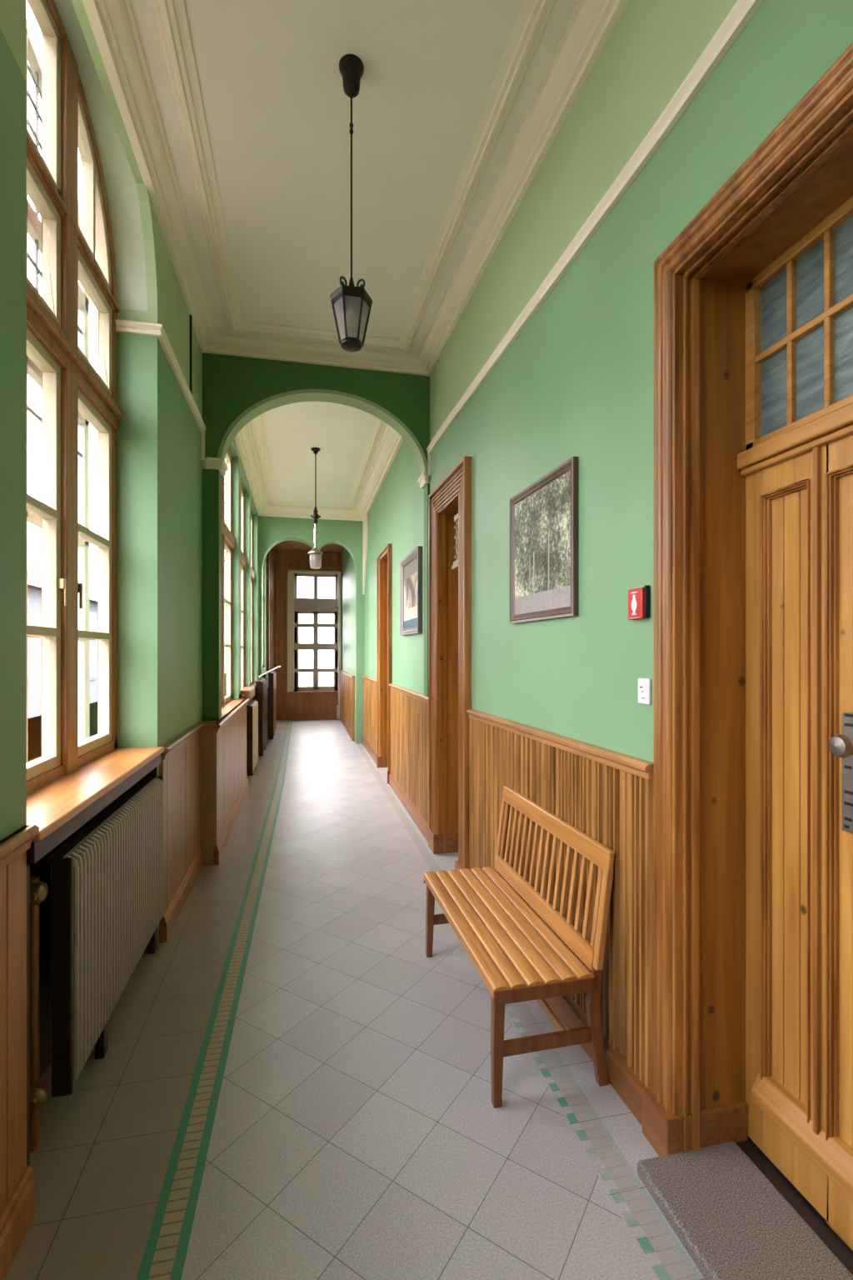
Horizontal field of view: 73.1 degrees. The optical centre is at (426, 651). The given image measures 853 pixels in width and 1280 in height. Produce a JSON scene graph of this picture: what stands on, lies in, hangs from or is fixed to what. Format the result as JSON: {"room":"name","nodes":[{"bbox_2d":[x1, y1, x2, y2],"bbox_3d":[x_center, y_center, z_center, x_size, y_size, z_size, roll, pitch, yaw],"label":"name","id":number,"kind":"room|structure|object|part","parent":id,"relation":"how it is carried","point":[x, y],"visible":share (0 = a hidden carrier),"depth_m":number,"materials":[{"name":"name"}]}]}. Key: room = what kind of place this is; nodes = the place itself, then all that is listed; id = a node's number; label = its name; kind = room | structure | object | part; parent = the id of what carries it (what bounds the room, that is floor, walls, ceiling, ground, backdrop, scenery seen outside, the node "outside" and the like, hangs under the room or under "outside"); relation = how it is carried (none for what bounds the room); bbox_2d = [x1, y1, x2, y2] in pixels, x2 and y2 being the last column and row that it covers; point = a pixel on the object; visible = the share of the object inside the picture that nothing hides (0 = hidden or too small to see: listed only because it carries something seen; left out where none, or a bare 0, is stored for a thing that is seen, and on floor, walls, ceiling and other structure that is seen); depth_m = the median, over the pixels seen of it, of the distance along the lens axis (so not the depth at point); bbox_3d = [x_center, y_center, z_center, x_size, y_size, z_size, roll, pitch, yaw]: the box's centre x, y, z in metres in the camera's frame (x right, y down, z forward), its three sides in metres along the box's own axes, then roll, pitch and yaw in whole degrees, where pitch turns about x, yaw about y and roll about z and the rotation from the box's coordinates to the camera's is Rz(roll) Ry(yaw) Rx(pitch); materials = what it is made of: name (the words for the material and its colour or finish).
{"room":"corridor","nodes":[
{"label":"corridor","id":0,"kind":"room"},
{"bbox_2d":[0,0,266,945],"bbox_3d":[-2.081,-0.600,5.534,0.375,4.400,16.500,0,0,-12],"label":"wall","id":1,"kind":"structure","parent":0,"point":[160,462],"depth_m":3.09,"materials":[{"name":"green paint"}]},
{"bbox_2d":[0,825,39,1279],"bbox_3d":[-1.058,1.046,1.205,0.095,1.108,0.865,0,0,-12],"label":"wainscot","id":2,"kind":"structure","parent":1,"relation":"attached to","point":[17,1182],"depth_m":1.55,"materials":[{"name":"brown wood"}]},
{"bbox_3d":[-1.041,1.530,1.209,0.040,0.140,0.865,0,0,-12],"label":"skirting","id":3,"kind":"part","parent":2,"relation":"part of","materials":[{"name":"brown wood"}]},
{"bbox_3d":[-1.053,0.524,1.206,0.085,0.065,0.865,0,0,-12],"label":"cap rail","id":4,"kind":"part","parent":2,"relation":"part of","materials":[{"name":"brown wood"}]},
{"bbox_2d":[26,766,157,1166],"bbox_3d":[-1.400,1.080,2.356,0.205,1.040,1.520,0,0,-12],"label":"lining","id":5,"kind":"object","parent":1,"relation":"attached to","point":[41,868],"visible":0.18,"depth_m":2.18,"materials":[{"name":"brown wood"}]},
{"bbox_2d":[26,0,206,864],"bbox_3d":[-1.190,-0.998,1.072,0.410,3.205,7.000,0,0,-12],"label":"window","id":6,"kind":"structure","parent":1,"relation":"in","point":[77,775],"depth_m":2.42,"materials":[{"name":"brown wood"}]},
{"bbox_2d":[26,0,60,195],"bbox_3d":[-1.462,-2.203,2.008,0.055,0.693,0.766,0,0,-12],"label":"fan light","id":7,"kind":"object","parent":6,"relation":"attached to","point":[43,11],"depth_m":2.34,"materials":[{"name":"clear glass"}]},
{"bbox_3d":[-1.647,-0.999,2.303,0.040,3.203,1.526,0,0,-12],"label":"frame","id":8,"kind":"part","parent":6,"relation":"part of","materials":[{"name":"brown wood"}]},
{"bbox_3d":[-1.517,-1.038,2.331,0.114,3.124,1.528,0,0,-12],"label":"frame","id":9,"kind":"part","parent":6,"relation":"part of","materials":[{"name":"brown wood"}]},
{"bbox_2d":[78,92,111,291],"bbox_3d":[-1.625,-2.193,2.755,0.055,0.673,0.545,0,0,-12],"label":"fan light","id":10,"kind":"object","parent":6,"relation":"attached to","point":[97,236],"depth_m":2.76,"materials":[{"name":"clear glass"}]},
{"bbox_3d":[-1.398,0.530,2.357,0.270,0.030,1.518,0,0,-12],"label":"sill","id":11,"kind":"part","parent":6,"relation":"part of","materials":[{"name":"brown wood"}]},
{"bbox_2d":[159,722,204,942],"bbox_3d":[-1.573,1.064,3.731,0.060,1.072,1.160,0,0,-12],"label":"wainscot","id":12,"kind":"structure","parent":1,"relation":"attached to","point":[179,767],"depth_m":3.59,"materials":[{"name":"brown wood"}]},
{"bbox_3d":[-1.573,1.530,3.731,0.040,0.140,1.160,0,0,-12],"label":"skirting","id":13,"kind":"part","parent":12,"relation":"part of","materials":[{"name":"brown wood"}]},
{"bbox_3d":[-1.570,0.561,3.732,0.052,0.067,1.160,0,0,-12],"label":"cap rail","id":14,"kind":"part","parent":12,"relation":"part of","materials":[{"name":"brown wood"}]},
{"bbox_2d":[190,315,192,394],"bbox_3d":[-1.654,-2.065,4.036,0.012,0.580,0.030,0,0,-12],"label":"cable conduit","id":15,"kind":"object","parent":1,"relation":"attached to","point":[191,317],"visible":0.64,"depth_m":4.02,"materials":[{"name":"black plastic"}]},
{"bbox_2d":[199,698,249,864],"bbox_3d":[-1.892,1.073,5.479,0.180,1.055,2.449,0,0,-12],"label":"wainscot","id":16,"kind":"structure","parent":1,"relation":"attached to","point":[223,781],"depth_m":4.57,"materials":[{"name":"brown wood"}]},
{"bbox_3d":[-1.887,0.578,5.480,0.170,0.065,2.449,0,0,-12],"label":"cap rail","id":17,"kind":"part","parent":16,"relation":"part of","materials":[{"name":"brown wood"}]},
{"bbox_3d":[-1.834,1.530,5.496,0.040,0.140,2.440,0,0,-12],"label":"skirting","id":18,"kind":"part","parent":16,"relation":"part of","materials":[{"name":"brown wood"}]},
{"bbox_2d":[221,448,234,707],"bbox_3d":[-2.029,-0.810,5.791,0.155,2.826,1.586,0,0,-12],"label":"window","id":19,"kind":"structure","parent":1,"relation":"in","point":[227,539],"depth_m":6.37,"materials":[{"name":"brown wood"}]},
{"bbox_3d":[-2.158,-0.820,6.162,0.004,2.640,0.620,0,0,-12],"label":"pane","id":20,"kind":"part","parent":19,"relation":"part of","materials":[{"name":"clear glass"}]},
{"bbox_2d":[240,480,247,689],"bbox_3d":[-2.374,-0.810,7.379,0.155,2.826,1.236,0,0,-12],"label":"window","id":21,"kind":"structure","parent":1,"relation":"in","point":[243,560],"depth_m":7.88,"materials":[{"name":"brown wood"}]},
{"bbox_3d":[-2.485,-0.820,7.665,0.004,2.640,0.445,0,0,-12],"label":"pane","id":22,"kind":"part","parent":21,"relation":"part of","materials":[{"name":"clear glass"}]},
{"bbox_2d":[239,682,255,777],"bbox_3d":[-2.517,1.050,8.295,0.075,1.100,3.320,0,0,-12],"label":"wainscot","id":23,"kind":"structure","parent":1,"relation":"attached to","point":[241,696],"depth_m":7.44,"materials":[{"name":"brown wood"}]},
{"bbox_3d":[-2.512,0.532,8.296,0.065,0.065,3.320,0,0,-12],"label":"cap rail","id":24,"kind":"part","parent":23,"relation":"part of","materials":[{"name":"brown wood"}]},
{"bbox_2d":[240,686,254,699],"bbox_3d":[-2.241,0.520,7.188,0.125,0.120,0.800,0,0,-12],"label":"wooden shelf board","id":25,"kind":"object","parent":1,"relation":"attached to","point":[248,692],"visible":0.74,"depth_m":6.89,"materials":[{"name":"brown wood"}]},
{"bbox_2d":[250,510,255,691],"bbox_3d":[-2.674,-0.810,8.757,0.155,2.826,1.156,0,0,-12],"label":"window","id":26,"kind":"structure","parent":1,"relation":"in","point":[252,573],"depth_m":9.26,"materials":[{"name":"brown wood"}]},
{"bbox_2d":[262,569,263,667],"bbox_3d":[-3.059,-0.750,10.541,0.060,2.106,1.006,0,0,-12],"label":"window","id":27,"kind":"structure","parent":1,"relation":"in","point":[262,569],"depth_m":10.99,"materials":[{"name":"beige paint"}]},
{"bbox_2d":[256,665,280,687],"bbox_3d":[-2.738,0.442,9.948,0.130,0.315,3.207,0,0,-8],"label":"pipe","id":28,"kind":"object","parent":1,"relation":"attached to","point":[276,667],"visible":0.8,"depth_m":9.54,"materials":[{"name":"metal"}]},
{"bbox_2d":[273,540,343,719],"bbox_3d":[-2.440,-0.450,11.929,1.900,4.100,3.750,0,0,-12],"label":"wall","id":29,"kind":"structure","parent":0,"point":[289,555],"depth_m":13.48,"materials":[{"name":"brown wood"}]},
{"bbox_2d":[266,547,274,670],"bbox_3d":[-3.334,-0.350,12.323,0.060,3.900,2.300,0,0,-12],"label":"window","id":30,"kind":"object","parent":29,"relation":"attached to","point":[271,555],"visible":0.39,"depth_m":11.89,"materials":[{"name":"brown wood"}]},
{"bbox_2d":[287,570,341,719],"bbox_3d":[-2.652,-0.158,13.612,1.260,3.524,0.279,0,0,-12],"label":"door","id":31,"kind":"structure","parent":29,"relation":"in","point":[315,702],"depth_m":13.64,"materials":[{"name":"paint"}]},
{"bbox_3d":[-2.679,1.274,13.665,1.230,0.659,0.164,0,0,-12],"label":"kick panel","id":32,"kind":"part","parent":31,"relation":"part of","materials":[{"name":"brown wood"}]},
{"bbox_3d":[-2.630,-0.460,13.699,1.028,2.808,0.090,0,0,-12],"label":"frame","id":33,"kind":"part","parent":31,"relation":"part of","materials":[{"name":"grey paint"}]},
{"bbox_2d":[258,515,364,743],"bbox_3d":[-2.014,-0.600,9.970,2.300,4.400,0.260,0,0,-12],"label":"wall","id":34,"kind":"structure","parent":0,"point":[272,531],"depth_m":9.94,"materials":[{"name":"green paint"}]},
{"bbox_2d":[202,352,429,720],"bbox_3d":[-0.954,-0.455,4.782,2.178,4.110,0.150,0,0,-12],"label":"wall","id":35,"kind":"structure","parent":0,"point":[232,385],"depth_m":4.61,"materials":[{"name":"green paint"}]},
{"bbox_2d":[202,457,429,488],"bbox_3d":[-0.885,-1.480,4.796,1.848,0.080,0.240,0,0,-12],"label":"impost","id":36,"kind":"structure","parent":35,"relation":"attached to","point":[216,463],"depth_m":4.53,"materials":[{"name":"beige paint"}]},
{"bbox_2d":[217,389,428,474],"bbox_3d":[-0.834,-1.816,4.804,1.716,0.672,0.167,0,0,-12],"label":"trim","id":37,"kind":"structure","parent":35,"relation":"attached to","point":[263,406],"depth_m":4.77,"materials":[{"name":"paint"}]},
{"bbox_2d":[130,0,579,508],"bbox_3d":[-0.504,-2.610,3.933,2.315,0.300,12.700,0,0,-12],"label":"ceiling","id":38,"kind":"structure","parent":0,"point":[277,107],"depth_m":2.83,"materials":[{"name":"paint"}]},
{"bbox_2d":[308,447,323,568],"bbox_3d":[-1.345,-1.735,6.973,0.176,1.450,0.173,0,0,-12],"label":"pendant lantern","id":39,"kind":"object","parent":38,"relation":"hanging from","point":[315,553],"visible":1,"depth_m":6.95,"materials":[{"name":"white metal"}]},
{"bbox_3d":[-1.345,-2.065,6.973,0.013,0.690,0.013,0,0,-35],"label":"rod","id":40,"kind":"part","parent":39,"relation":"part of","materials":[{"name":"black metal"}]},
{"bbox_3d":[-1.345,-1.095,6.973,0.140,0.170,0.138,0,0,-12],"label":"lantern glass","id":41,"kind":"part","parent":39,"relation":"part of","materials":[{"name":"white glass"}]},
{"bbox_3d":[-1.345,-1.405,6.973,0.056,0.310,0.055,0,0,-12],"label":"crystal stem","id":42,"kind":"part","parent":39,"relation":"part of","materials":[{"name":"glass"}]},
{"bbox_2d":[330,54,372,352],"bbox_3d":[-0.316,-1.867,2.418,0.179,1.187,0.156,0,0,-12],"label":"pendant lantern","id":43,"kind":"object","parent":38,"relation":"hanging from","point":[352,305],"visible":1,"depth_m":2.38,"materials":[{"name":"black metal"}]},
{"bbox_3d":[-0.316,-1.955,2.418,0.018,0.790,0.017,0,0,-12],"label":"rod","id":44,"kind":"part","parent":43,"relation":"part of","materials":[{"name":"black metal"}]},
{"bbox_3d":[-0.316,-1.377,2.418,0.154,0.165,0.133,0,0,-12],"label":"lantern glass","id":45,"kind":"part","parent":43,"relation":"part of","materials":[{"name":"white glass"}]},
{"bbox_3d":[-0.316,-1.377,2.418,0.168,0.173,0.148,0,0,-12],"label":"lantern frame","id":46,"kind":"part","parent":43,"relation":"part of","materials":[{"name":"black metal"}]},
{"bbox_2d":[4,719,705,1279],"bbox_3d":[-1.107,1.660,5.797,3.500,0.120,16.600,0,0,-12],"label":"floor","id":47,"kind":"structure","parent":0,"point":[289,1087],"depth_m":2.04,"materials":[{"name":"tile"}]},
{"bbox_2d":[30,775,163,1152],"bbox_3d":[-1.356,1.137,2.470,0.132,0.926,1.365,0,0,-12],"label":"radiator","id":48,"kind":"object","parent":47,"relation":"on","point":[107,880],"visible":0.92,"depth_m":2.10,"materials":[{"name":"beige metal"}]},
{"bbox_3d":[-1.199,1.070,1.893,0.061,0.780,0.018,0,0,-12],"label":"plate","id":49,"kind":"part","parent":48,"relation":"part of","materials":[{"name":"black metal"}]},
{"bbox_3d":[-1.469,1.070,3.135,0.061,0.780,0.018,0,0,-12],"label":"plate","id":50,"kind":"part","parent":48,"relation":"part of","materials":[{"name":"metal"}]},
{"bbox_2d":[246,700,258,775],"bbox_3d":[-2.270,1.132,7.504,0.081,0.936,0.878,0,0,-12],"label":"radiator","id":51,"kind":"object","parent":47,"relation":"on","point":[252,707],"visible":1,"depth_m":7.12,"materials":[{"name":"beige metal"}]},
{"bbox_3d":[-2.174,1.100,7.085,0.061,0.860,0.018,0,0,-12],"label":"plate","id":52,"kind":"part","parent":51,"relation":"part of","materials":[{"name":"black metal"}]},
{"bbox_2d":[255,678,267,756],"bbox_3d":[-2.569,1.017,8.959,0.116,1.166,1.108,0,0,-12],"label":"radiator","id":53,"kind":"object","parent":47,"relation":"on","point":[262,683],"visible":0.98,"depth_m":8.43,"materials":[{"name":"grey metal"}]},
{"bbox_3d":[-2.448,0.975,8.427,0.096,1.070,0.018,0,0,-12],"label":"plate","id":54,"kind":"part","parent":53,"relation":"part of","materials":[{"name":"beige metal"}]},
{"bbox_2d":[263,670,276,739],"bbox_3d":[-2.893,0.987,10.628,0.181,1.226,1.008,0,0,-12],"label":"radiator","id":55,"kind":"object","parent":47,"relation":"on","point":[272,689],"visible":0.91,"depth_m":10.15,"materials":[{"name":"metal"}]},
{"bbox_3d":[-2.783,0.945,10.145,0.161,1.130,0.018,0,0,-12],"label":"plate","id":56,"kind":"part","parent":55,"relation":"part of","materials":[{"name":"grey metal"}]},
{"bbox_2d":[423,785,614,1108],"bbox_3d":[0.340,1.166,2.576,0.477,0.868,1.092,0,0,-13],"label":"bench","id":57,"kind":"object","parent":47,"relation":"on","point":[518,957],"visible":1,"depth_m":2.31,"materials":[{"name":"brown wood"}]},
{"bbox_3d":[0.022,1.401,3.019,0.046,0.398,0.043,0,0,-13],"label":"leg","id":58,"kind":"part","parent":57,"relation":"part of","materials":[{"name":"brown wood"}]},
{"bbox_3d":[0.254,1.401,2.039,0.046,0.398,0.043,0,0,-13],"label":"leg","id":59,"kind":"part","parent":57,"relation":"part of","materials":[{"name":"brown wood"}]},
{"bbox_3d":[0.408,0.980,3.130,0.070,0.360,0.034,0,0,-13],"label":"post","id":60,"kind":"part","parent":57,"relation":"part of","materials":[{"name":"brown wood"}]},
{"bbox_3d":[0.408,1.210,3.111,0.099,0.780,0.034,0,0,-13],"label":"leg","id":61,"kind":"part","parent":57,"relation":"part of","materials":[{"name":"brown wood"}]},
{"bbox_3d":[0.502,1.137,2.615,0.032,0.075,1.024,0,0,-13],"label":"rail","id":62,"kind":"part","parent":57,"relation":"part of","materials":[{"name":"brown wood"}]},
{"bbox_3d":[0.552,0.771,2.627,0.032,0.078,1.080,0,0,-13],"label":"rail","id":63,"kind":"part","parent":57,"relation":"part of","materials":[{"name":"brown wood"}]},
{"bbox_3d":[0.640,1.210,2.128,0.099,0.780,0.034,0,0,-13],"label":"leg","id":64,"kind":"part","parent":57,"relation":"part of","materials":[{"name":"brown wood"}]},
{"bbox_3d":[0.648,0.980,2.112,0.070,0.360,0.034,0,0,-13],"label":"post","id":65,"kind":"part","parent":57,"relation":"part of","materials":[{"name":"brown wood"}]},
{"bbox_2d":[637,1141,852,1279],"bbox_3d":[0.942,1.577,1.200,0.350,0.046,1.225,0,0,-12],"label":"doorstep slab","id":66,"kind":"object","parent":47,"relation":"on","point":[732,1221],"visible":1,"depth_m":1.57,"materials":[{"name":"stone"}]},
{"bbox_2d":[341,0,852,762],"bbox_3d":[0.030,-0.600,5.993,0.725,4.400,16.500,0,0,-12],"label":"wall","id":67,"kind":"structure","parent":0,"point":[577,380],"depth_m":2.30,"materials":[{"name":"green paint"}]},
{"bbox_2d":[234,421,404,520],"bbox_3d":[-1.412,-2.374,7.363,1.803,0.193,5.115,0,0,-12],"label":"crown molding","id":68,"kind":"structure","parent":67,"relation":"attached to","point":[392,441],"depth_m":8.02,"materials":[{"name":"beige paint"}]},
{"bbox_2d":[254,413,384,508],"bbox_3d":[-1.412,-2.448,7.363,1.348,0.044,4.660,0,0,-12],"label":"trim","id":69,"kind":"structure","parent":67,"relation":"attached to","point":[260,421],"depth_m":7.39,"materials":[{"name":"beige paint"}]},
{"bbox_2d":[340,670,354,741],"bbox_3d":[-1.681,1.015,12.017,0.060,1.170,3.600,0,0,-12],"label":"wainscot","id":70,"kind":"structure","parent":67,"relation":"attached to","point":[347,679],"depth_m":11.45,"materials":[{"name":"brown wood"}]},
{"bbox_2d":[152,0,556,349],"bbox_3d":[-0.081,-2.448,1.313,1.500,0.044,6.570,0,0,-12],"label":"trim","id":71,"kind":"structure","parent":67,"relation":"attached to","point":[534,15],"depth_m":2.81,"materials":[{"name":"beige paint"}]},
{"bbox_2d":[82,0,629,376],"bbox_3d":[-0.081,-2.413,1.313,1.950,0.115,7.020,0,0,-12],"label":"crown molding","id":72,"kind":"structure","parent":67,"relation":"attached to","point":[592,23],"depth_m":2.88,"materials":[{"name":"beige paint"}]},
{"bbox_2d":[362,514,368,594],"bbox_3d":[-1.042,-1.650,9.772,0.030,1.300,0.540,0,0,-12],"label":"trim","id":73,"kind":"structure","parent":67,"relation":"attached to","point":[365,522],"depth_m":9.76,"materials":[{"name":"beige paint"}]},
{"bbox_2d":[362,675,376,753],"bbox_3d":[-0.884,0.952,9.018,0.042,1.096,2.080,0,0,-12],"label":"wainscot","id":74,"kind":"structure","parent":67,"relation":"attached to","point":[369,683],"depth_m":8.96,"materials":[{"name":"brown wood"}]},
{"bbox_3d":[-0.884,0.432,9.018,0.042,0.056,2.080,0,0,-12],"label":"cap rail","id":75,"kind":"part","parent":74,"relation":"part of","materials":[{"name":"brown wood"}]},
{"bbox_2d":[376,543,392,784],"bbox_3d":[-0.445,0.145,7.502,0.282,2.910,1.050,0,0,-12],"label":"door","id":76,"kind":"structure","parent":67,"relation":"in","point":[384,560],"depth_m":7.94,"materials":[{"name":"brown wood"}]},
{"bbox_2d":[389,683,428,824],"bbox_3d":[-0.196,0.942,5.852,0.042,1.116,2.280,0,0,-12],"label":"wainscot","id":77,"kind":"structure","parent":67,"relation":"attached to","point":[408,708],"depth_m":5.66,"materials":[{"name":"brown wood"}]},
{"bbox_3d":[-0.196,0.412,5.852,0.042,0.056,2.280,0,0,-12],"label":"cap rail","id":78,"kind":"part","parent":77,"relation":"part of","materials":[{"name":"brown wood"}]},
{"bbox_2d":[400,545,422,635],"bbox_3d":[-0.161,-0.566,5.696,0.040,0.788,0.960,0,0,-12],"label":"framed picture","id":79,"kind":"object","parent":67,"relation":"attached to","point":[411,567],"visible":1,"depth_m":5.65},
{"bbox_2d":[404,556,417,628],"bbox_3d":[-0.148,-0.566,5.699,0.010,0.662,0.834,0,0,-12],"label":"print","id":80,"kind":"object","parent":79,"relation":"attached to","point":[411,564],"depth_m":5.70},
{"bbox_2d":[428,455,471,870],"bbox_3d":[0.263,0.155,4.294,0.302,2.890,0.980,0,0,-12],"label":"door","id":81,"kind":"structure","parent":67,"relation":"in","point":[450,502],"depth_m":4.56,"materials":[{"name":"brown wood"}]},
{"bbox_2d":[362,736,654,1125],"bbox_3d":[-0.205,1.528,5.973,0.099,0.145,8.321,0,0,-13],"label":"baseboard","id":82,"kind":"structure","parent":67,"relation":"attached to","point":[628,1085],"depth_m":2.28,"materials":[{"name":"brown wood"}]},
{"bbox_2d":[510,455,579,623],"bbox_3d":[0.546,-0.488,2.769,0.024,0.673,0.701,0,0,-14],"label":"framed picture","id":83,"kind":"object","parent":67,"relation":"attached to","point":[544,516],"visible":1,"depth_m":2.70,"materials":[{"name":"brown wood"}]},
{"bbox_2d":[515,470,570,614],"bbox_3d":[0.551,-0.488,2.770,0.010,0.592,0.620,0,0,-14],"label":"print","id":84,"kind":"object","parent":83,"relation":"attached to","point":[542,514],"depth_m":2.72},
{"bbox_2d":[466,708,654,1087],"bbox_3d":[0.517,0.937,2.850,0.042,1.126,1.912,0,0,-14],"label":"wainscot","id":85,"kind":"structure","parent":67,"relation":"attached to","point":[606,794],"depth_m":2.20,"materials":[{"name":"brown wood"}]},
{"bbox_3d":[0.517,0.402,2.850,0.042,0.056,1.912,0,0,-14],"label":"cap rail","id":86,"kind":"part","parent":85,"relation":"part of","materials":[{"name":"brown wood"}]},
{"bbox_2d":[426,0,764,475],"bbox_3d":[0.829,-1.619,1.511,0.088,0.238,7.001,0,0,-13],"label":"rail","id":87,"kind":"object","parent":67,"relation":"attached to","point":[742,11],"visible":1,"depth_m":2.04,"materials":[{"name":"beige paint"}]},
{"bbox_2d":[628,585,649,619],"bbox_3d":[0.737,-0.170,2.001,0.028,0.113,0.098,0,0,-12],"label":"fire alarm box","id":88,"kind":"object","parent":67,"relation":"attached to","point":[638,598],"visible":1,"depth_m":1.98,"materials":[{"name":"red plastic"}]},
{"bbox_2d":[638,678,650,704],"bbox_3d":[0.751,0.136,1.983,0.011,0.088,0.067,0,0,-12],"label":"light switch","id":89,"kind":"object","parent":67,"relation":"attached to","point":[644,684],"visible":1,"depth_m":1.98,"materials":[{"name":"white plastic"}]},
{"bbox_2d":[642,42,852,1274],"bbox_3d":[1.037,0.151,1.315,0.375,2.898,1.306,0,0,-12],"label":"door","id":90,"kind":"structure","parent":67,"relation":"in","point":[753,297],"depth_m":1.77,"materials":[{"name":"brown wood"}]},
{"bbox_3d":[1.167,-0.909,1.339,0.050,0.557,1.076,0,0,-12],"label":"transom frame","id":91,"kind":"part","parent":90,"relation":"part of","materials":[{"name":"brown wood"}]},
{"bbox_3d":[1.151,0.394,1.338,0.046,1.917,0.929,0,0,-12],"label":"moulding","id":92,"kind":"part","parent":90,"relation":"part of","materials":[{"name":"brown wood"}]},
{"bbox_3d":[1.171,-0.909,1.339,0.006,0.489,1.008,0,0,-12],"label":"transom glass","id":93,"kind":"part","parent":90,"relation":"part of","materials":[{"name":"glass"}]},
{"bbox_3d":[1.068,0.240,1.465,0.066,0.059,0.060,0,0,-12],"label":"knob","id":94,"kind":"part","parent":90,"relation":"part of","materials":[{"name":"metal"}]},
{"bbox_3d":[1.121,0.310,1.478,0.042,0.320,0.082,0,0,-12],"label":"lock plate","id":95,"kind":"part","parent":90,"relation":"part of","materials":[{"name":"metal"}]},
{"label":"outside","id":96,"kind":"structure","parent":0,"visible":0},
{"bbox_2d":[27,672,334,762],"bbox_3d":[-12.958,2.550,12.533,100.000,0.100,110.000,0,0,-12],"label":"ground","id":97,"kind":"structure","parent":96,"point":[305,679],"depth_m":20.66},
{"bbox_2d":[27,567,97,718],"bbox_3d":[-19.756,-1.150,20.266,11.000,7.300,21.000,0,0,-12],"label":"building","id":98,"kind":"structure","parent":97,"relation":"on","point":[34,577],"depth_m":22.38,"materials":[{"name":"tile"}]}
]}

